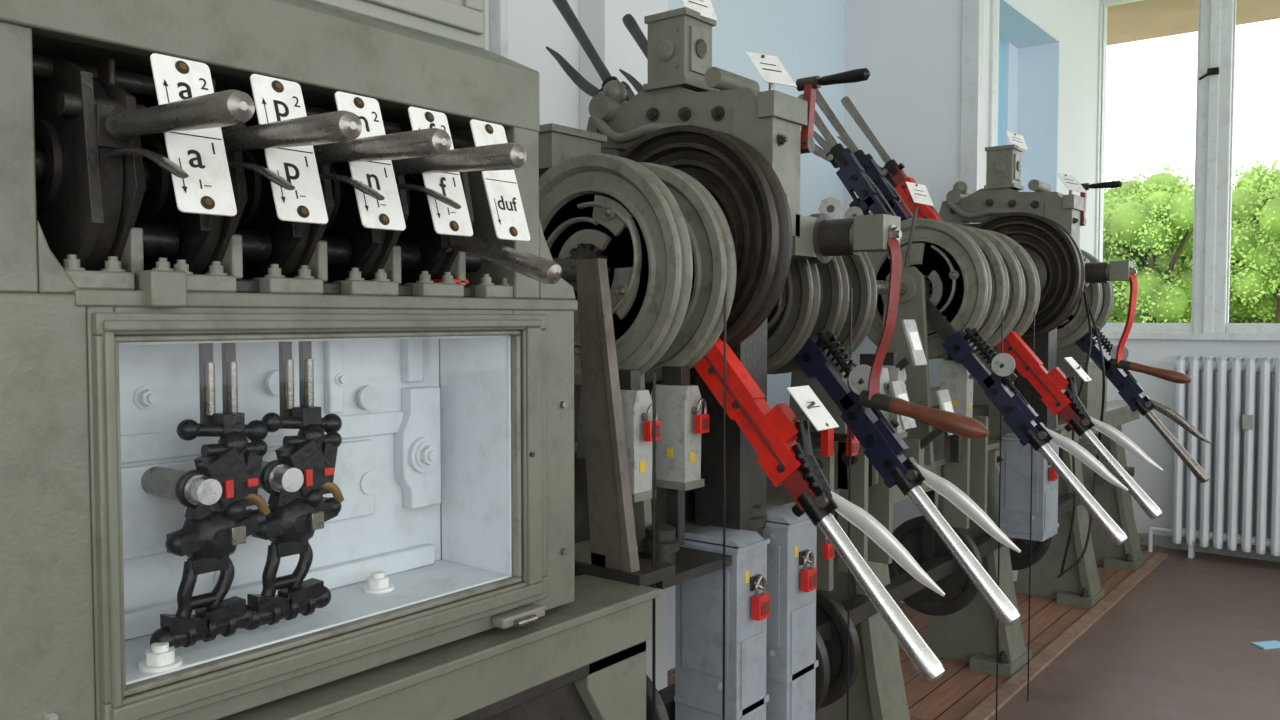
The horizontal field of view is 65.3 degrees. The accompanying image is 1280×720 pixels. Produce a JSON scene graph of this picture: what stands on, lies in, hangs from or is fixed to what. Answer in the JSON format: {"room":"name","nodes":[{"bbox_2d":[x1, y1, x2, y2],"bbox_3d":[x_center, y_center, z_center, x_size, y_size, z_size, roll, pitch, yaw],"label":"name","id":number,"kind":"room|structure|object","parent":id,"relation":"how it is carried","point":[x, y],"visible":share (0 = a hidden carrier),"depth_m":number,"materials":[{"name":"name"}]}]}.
{"room":"railway signal box","nodes":[
{"label":"railway signal box","id":0,"kind":"room"},
{"bbox_2d":[485,0,844,670],"bbox_3d":[-1.320,-0.445,2.249,0.200,3.500,7.320,2,3,38],"label":"wall","id":1,"kind":"structure","parent":0,"point":[807,37],"depth_m":4.34,"materials":[{"name":"white paint"}]},
{"bbox_2d":[490,0,667,690],"bbox_3d":[-0.184,-0.494,3.428,0.120,3.500,0.780,2,3,38],"label":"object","id":2,"kind":"structure","parent":1,"relation":"attached to","point":[601,20],"depth_m":3.45,"materials":[{"name":"white paint"}]},
{"bbox_2d":[843,0,1098,602],"bbox_3d":[1.870,-0.591,5.748,0.866,3.500,2.130,2,3,38],"label":"wall","id":3,"kind":"structure","parent":0,"point":[911,50],"depth_m":4.97,"materials":[{"name":"white paint"}]},
{"bbox_2d":[960,0,997,223],"bbox_3d":[1.606,-0.549,4.748,0.080,3.500,0.272,2,3,38],"label":"trim","id":4,"kind":"structure","parent":3,"relation":"attached to","point":[972,10],"depth_m":4.62,"materials":[{"name":"paint"}]},
{"bbox_2d":[667,544,1279,719],"bbox_3d":[1.576,1.387,1.523,5.340,0.100,9.250,2,3,38],"label":"floor","id":5,"kind":"structure","parent":0,"point":[1177,645],"depth_m":4.14,"materials":[{"name":"brown wood"}]},
{"bbox_2d":[0,0,659,719],"bbox_3d":[-0.667,-0.001,1.222,0.440,2.700,1.790,2,3,38],"label":"tall cabinet","id":6,"kind":"object","parent":5,"relation":"on","point":[446,562],"visible":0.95,"depth_m":1.31,"materials":[{"name":"metal"}]},
{"bbox_2d":[33,53,254,270],"bbox_3d":[-0.557,-0.208,1.088,0.528,0.255,0.135,2,3,38],"label":"lever","id":7,"kind":"object","parent":6,"relation":"in","point":[91,185],"visible":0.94,"depth_m":1.07,"materials":[{"name":"metal"}]},
{"bbox_2d":[141,343,269,647],"bbox_3d":[-0.548,0.157,1.235,0.132,0.360,0.162,2,3,38],"label":"mechanism","id":8,"kind":"object","parent":6,"relation":"in","point":[216,496],"visible":0.99,"depth_m":1.21,"materials":[{"name":"metal"}]},
{"bbox_2d":[129,74,361,273],"bbox_3d":[-0.484,-0.212,1.180,0.528,0.255,0.135,2,3,38],"label":"lever","id":9,"kind":"object","parent":6,"relation":"in","point":[287,136],"visible":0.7,"depth_m":1.15,"materials":[{"name":"black metal"}]},
{"bbox_2d":[244,341,343,629],"bbox_3d":[-0.480,0.154,1.321,0.132,0.360,0.162,2,3,38],"label":"mechanism","id":10,"kind":"object","parent":6,"relation":"in","point":[296,482],"visible":0.98,"depth_m":1.30,"materials":[{"name":"metal"}]},
{"bbox_2d":[237,91,450,279],"bbox_3d":[-0.411,-0.216,1.273,0.528,0.255,0.135,2,3,38],"label":"lever","id":11,"kind":"object","parent":6,"relation":"in","point":[369,156],"visible":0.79,"depth_m":1.24,"materials":[{"name":"black metal"}]},
{"bbox_2d":[323,107,526,281],"bbox_3d":[-0.337,-0.220,1.365,0.528,0.255,0.135,2,3,38],"label":"lever","id":12,"kind":"object","parent":6,"relation":"in","point":[371,248],"visible":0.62,"depth_m":1.33,"materials":[{"name":"black metal"}]},
{"bbox_2d":[395,119,561,284],"bbox_3d":[-0.285,-0.224,1.474,0.476,0.255,0.135,2,3,38],"label":"lever","id":13,"kind":"object","parent":6,"relation":"in","point":[439,252],"visible":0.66,"depth_m":1.42,"materials":[{"name":"black metal"}]},
{"bbox_2d":[539,123,1144,719],"bbox_3d":[1.318,0.321,3.812,0.685,1.840,4.870,2,3,38],"label":"frame","id":14,"kind":"object","parent":5,"relation":"on","point":[647,254],"visible":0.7,"depth_m":2.60,"materials":[{"name":"paint"}]},
{"bbox_2d":[546,0,634,100],"bbox_3d":[-0.004,-0.586,2.581,0.656,0.864,0.057,2,3,38],"label":"lever","id":15,"kind":"object","parent":14,"relation":"attached to","point":[563,6],"visible":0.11,"depth_m":2.68,"materials":[{"name":"metal"}]},
{"bbox_2d":[619,14,647,92],"bbox_3d":[0.195,-0.596,2.832,0.656,0.864,0.057,2,3,38],"label":"lever","id":16,"kind":"object","parent":14,"relation":"attached to","point":[629,21],"visible":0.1,"depth_m":2.97,"materials":[{"name":"metal"}]},
{"bbox_2d":[674,525,769,719],"bbox_3d":[0.186,0.662,2.179,0.188,0.574,0.137,2,3,38],"label":"box","id":17,"kind":"object","parent":14,"relation":"attached to","point":[699,600],"visible":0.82,"depth_m":2.13,"materials":[{"name":"blue paint"}]},
{"bbox_2d":[586,0,989,530],"bbox_3d":[0.277,-0.233,2.242,0.926,1.238,0.401,2,3,38],"label":"winch","id":18,"kind":"object","parent":14,"relation":"attached to","point":[743,143],"visible":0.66,"depth_m":2.20,"materials":[{"name":"metal"}]},
{"bbox_2d":[763,504,817,719],"bbox_3d":[0.321,0.648,2.349,0.188,0.589,0.152,2,3,38],"label":"box","id":19,"kind":"object","parent":14,"relation":"attached to","point":[791,662],"visible":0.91,"depth_m":2.28,"materials":[{"name":"blue paint"}]},
{"bbox_2d":[694,338,944,682],"bbox_3d":[0.268,0.175,2.009,0.718,0.808,0.084,2,3,38],"label":"lever","id":20,"kind":"object","parent":14,"relation":"attached to","point":[773,433],"visible":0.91,"depth_m":1.95,"materials":[{"name":"metal"}]},
{"bbox_2d":[798,94,896,218],"bbox_3d":[0.787,-0.589,3.583,0.656,0.788,0.066,2,3,38],"label":"lever","id":21,"kind":"object","parent":14,"relation":"attached to","point":[851,173],"visible":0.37,"depth_m":3.58,"materials":[{"name":"metal"}]},
{"bbox_2d":[813,89,912,220],"bbox_3d":[0.892,-0.634,3.714,0.656,0.865,0.066,2,3,38],"label":"lever","id":22,"kind":"object","parent":14,"relation":"attached to","point":[868,163],"visible":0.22,"depth_m":3.72,"materials":[{"name":"metal"}]},
{"bbox_2d":[838,96,942,220],"bbox_3d":[1.074,-0.643,3.945,0.656,0.865,0.060,2,3,38],"label":"lever","id":23,"kind":"object","parent":14,"relation":"attached to","point":[893,172],"visible":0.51,"depth_m":3.97,"materials":[{"name":"metal"}]},
{"bbox_2d":[794,330,1020,625],"bbox_3d":[0.529,0.161,2.339,0.718,0.808,0.066,2,3,38],"label":"lever","id":24,"kind":"object","parent":14,"relation":"attached to","point":[884,447],"visible":0.78,"depth_m":2.28,"materials":[{"name":"metal"}]},
{"bbox_2d":[924,280,1128,545],"bbox_3d":[1.130,0.129,3.099,0.718,0.808,0.066,2,3,38],"label":"lever","id":25,"kind":"object","parent":14,"relation":"attached to","point":[1017,412],"visible":0.94,"depth_m":3.06,"materials":[{"name":"metal"}]},
{"bbox_2d":[1000,433,1058,541],"bbox_3d":[1.519,0.479,3.860,0.188,0.399,0.207,2,3,38],"label":"box","id":26,"kind":"object","parent":14,"relation":"attached to","point":[1016,463],"visible":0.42,"depth_m":3.80,"materials":[{"name":"blue paint"}]},
{"bbox_2d":[939,131,1190,431],"bbox_3d":[1.672,-0.307,4.006,0.926,1.238,0.401,2,3,38],"label":"winch","id":27,"kind":"object","parent":14,"relation":"attached to","point":[1046,223],"visible":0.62,"depth_m":3.95,"materials":[{"name":"metal"}]},
{"bbox_2d":[996,331,1162,518],"bbox_3d":[1.430,0.113,3.479,0.718,0.808,0.084,2,3,38],"label":"lever","id":28,"kind":"object","parent":14,"relation":"attached to","point":[1050,385],"visible":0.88,"depth_m":3.42,"materials":[{"name":"metal"}]},
{"bbox_2d":[1075,326,1211,482],"bbox_3d":[2.049,0.086,4.272,0.706,0.820,0.066,2,3,38],"label":"lever","id":29,"kind":"object","parent":14,"relation":"attached to","point":[1130,390],"visible":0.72,"depth_m":4.21,"materials":[{"name":"metal"}]},
{"bbox_2d":[962,553,1167,719],"bbox_3d":[0.296,1.295,2.371,0.065,0.014,9.000,2,3,38],"label":"trim","id":30,"kind":"structure","parent":5,"relation":"on","point":[985,710],"depth_m":4.23,"materials":[{"name":"brown wood"}]},
{"bbox_2d":[1148,355,1279,557],"bbox_3d":[3.676,0.581,5.479,1.598,1.181,0.160,2,3,38],"label":"radiator","id":31,"kind":"object","parent":5,"relation":"on","point":[1239,421],"visible":0.98,"depth_m":5.68,"materials":[{"name":"metal"}]},
{"bbox_2d":[1251,640,1279,648],"bbox_3d":[2.694,1.218,4.273,0.130,0.008,0.068,-1,2,-13],"label":"paper scrap","id":32,"kind":"object","parent":5,"relation":"on","point":[1274,644],"visible":1,"depth_m":4.26,"materials":[{"name":"blue paper"}]},
{"bbox_2d":[1094,7,1279,547],"bbox_3d":[4.491,-0.567,5.162,5.774,3.500,0.200,2,3,38],"label":"wall","id":33,"kind":"structure","parent":0,"point":[1158,485],"depth_m":6.10,"materials":[{"name":"white paint"}]},
{"bbox_2d":[1095,0,1279,340],"bbox_3d":[4.720,-1.165,4.862,4.674,2.180,0.188,2,3,38],"label":"window","id":34,"kind":"structure","parent":33,"relation":"in","point":[1216,18],"depth_m":5.89,"materials":[{"name":"paint"}]},
{"bbox_2d":[1107,0,1279,45],"bbox_3d":[5.025,-2.286,5.465,9.000,0.090,1.050,2,3,38],"label":"roof eave","id":35,"kind":"object","parent":33,"relation":"attached to","point":[1145,19],"visible":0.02,"depth_m":6.66},
{"bbox_2d":[1137,532,1279,561],"bbox_3d":[4.698,1.159,4.931,4.674,0.070,0.020,2,3,38],"label":"baseboard","id":36,"kind":"structure","parent":33,"relation":"attached to","point":[1158,540],"depth_m":5.96,"materials":[{"name":"grey paint"}]},
{"label":"outside","id":37,"kind":"structure","parent":0,"visible":0},
{"bbox_3d":[30.524,2.878,38.805,120.000,0.200,81.500,2,3,38],"label":"meadow","id":38,"kind":"object","parent":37,"visible":0},
{"bbox_2d":[1103,160,1279,322],"bbox_3d":[15.979,-1.314,27.252,14.480,9.143,7.935,2,3,38],"label":"leafy trees","id":39,"kind":"object","parent":38,"relation":"on","point":[1149,224],"visible":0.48,"depth_m":25.86,"materials":[{"name":"green plant"}]}
]}

